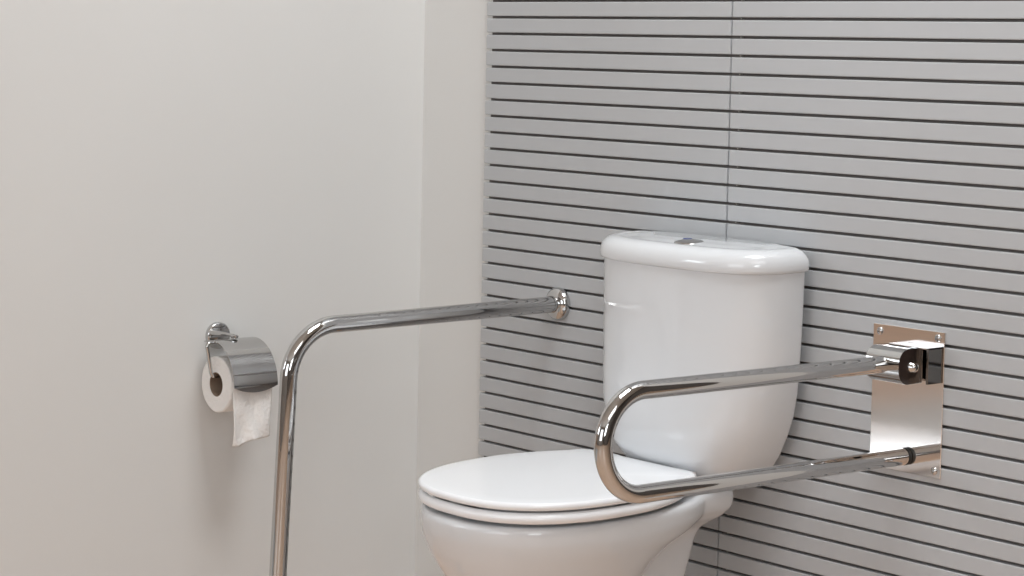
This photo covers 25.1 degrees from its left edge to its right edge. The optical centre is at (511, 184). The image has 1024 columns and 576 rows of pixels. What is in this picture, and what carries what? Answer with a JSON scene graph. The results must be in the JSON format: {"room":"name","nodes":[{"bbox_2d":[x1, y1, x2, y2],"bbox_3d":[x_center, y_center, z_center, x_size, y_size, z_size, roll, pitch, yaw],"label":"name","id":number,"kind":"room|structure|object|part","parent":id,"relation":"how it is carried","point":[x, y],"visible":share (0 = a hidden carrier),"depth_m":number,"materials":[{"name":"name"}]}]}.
{"room":"public restroom","nodes":[
{"label":"public restroom","id":0,"kind":"room"},
{"bbox_2d":[0,0,424,575],"bbox_3d":[-0.596,-0.609,3.912,1.264,2.900,0.100,-2,5,-39],"label":"wall","id":1,"kind":"structure","parent":0,"point":[170,170],"depth_m":3.95,"materials":[{"name":"paint"}]},
{"bbox_2d":[204,322,277,391],"bbox_3d":[-0.478,0.294,3.936,0.104,0.108,0.122,-2,5,-39],"label":"toilet paper holder","id":2,"kind":"object","parent":1,"relation":"attached to","point":[253,365],"visible":1,"depth_m":3.91,"materials":[{"name":"silver metal"}]},
{"bbox_3d":[-0.495,0.256,3.952,0.059,0.011,0.013,3,4,30],"label":"arm","id":3,"kind":"part","parent":2,"relation":"part of","materials":[{"name":"silver metal"}]},
{"bbox_3d":[-0.482,0.296,3.937,0.099,0.064,0.011,-2,5,-39],"label":"wire rod","id":4,"kind":"part","parent":2,"relation":"part of","materials":[{"name":"silver metal"}]},
{"bbox_2d":[202,355,271,446],"bbox_3d":[-0.469,0.365,3.943,0.083,0.148,0.107,-2,5,-39],"label":"toilet paper roll","id":5,"kind":"object","parent":2,"relation":"hanging from","point":[252,410],"visible":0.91,"depth_m":3.91,"materials":[{"name":"paper"}]},
{"bbox_2d":[415,0,492,575],"bbox_3d":[0.403,-0.570,3.616,0.100,2.900,1.630,-2,5,-39],"label":"wall","id":6,"kind":"structure","parent":0,"point":[455,42],"depth_m":4.18,"materials":[{"name":"paint"}]},
{"bbox_2d":[478,0,736,575],"bbox_3d":[0.161,-0.585,3.819,0.014,2.894,0.611,-2,5,-39],"label":"wall panel","id":7,"kind":"object","parent":6,"relation":"attached to","point":[608,117],"depth_m":3.89,"materials":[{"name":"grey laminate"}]},
{"bbox_2d":[718,0,1023,575],"bbox_3d":[0.551,-0.548,3.347,0.014,2.894,0.615,-2,5,-39],"label":"wall panel","id":8,"kind":"object","parent":6,"relation":"attached to","point":[881,142],"depth_m":3.36,"materials":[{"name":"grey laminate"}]},
{"bbox_2d":[594,323,945,503],"bbox_3d":[0.341,0.319,3.145,0.606,0.211,0.134,-2,5,-39],"label":"grab bar","id":9,"kind":"object","parent":8,"relation":"attached to","point":[905,366],"visible":1,"depth_m":3.26,"materials":[{"name":"metal"}]},
{"bbox_3d":[0.573,0.312,3.337,0.003,0.211,0.134,-2,5,-39],"label":"wall plate","id":10,"kind":"part","parent":9,"relation":"part of","materials":[{"name":"metal"}]},
{"bbox_3d":[-1.252,0.990,2.118,7.600,0.100,9.600,-2,5,-39],"label":"floor","id":11,"kind":"structure","parent":0,"visible":0},
{"bbox_2d":[269,287,569,575],"bbox_3d":[-0.163,0.522,3.755,0.618,0.682,0.072,-2,5,-39],"label":"support rail","id":12,"kind":"object","parent":11,"relation":"on","point":[556,303],"visible":1,"depth_m":3.60,"materials":[{"name":"silver metal"}]},
{"bbox_2d":[418,231,808,575],"bbox_3d":[0.120,0.482,3.479,0.520,0.796,0.406,-2,5,-39],"label":"toilet","id":13,"kind":"object","parent":11,"relation":"on","point":[676,304],"visible":0.91,"depth_m":3.45,"materials":[{"name":"white ceramic"}]},
{"bbox_3d":[0.055,0.460,3.455,0.383,0.028,0.358,-2,5,-39],"label":"seat","id":14,"kind":"part","parent":13,"relation":"part of","materials":[{"name":"white plastic"}]},
{"bbox_3d":[0.055,0.443,3.454,0.383,0.023,0.358,-2,5,-39],"label":"seat lid","id":15,"kind":"part","parent":13,"relation":"part of","materials":[{"name":"white plastic"}]},
{"bbox_3d":[0.083,0.670,3.494,0.473,0.418,0.345,-2,5,-39],"label":"bowl","id":16,"kind":"part","parent":13,"relation":"part of","materials":[{"name":"white ceramic"}]},
{"bbox_3d":[0.277,0.104,3.571,0.142,0.041,0.395,-2,5,-39],"label":"cistern lid","id":17,"kind":"part","parent":13,"relation":"part of","materials":[{"name":"white ceramic"}]}
]}

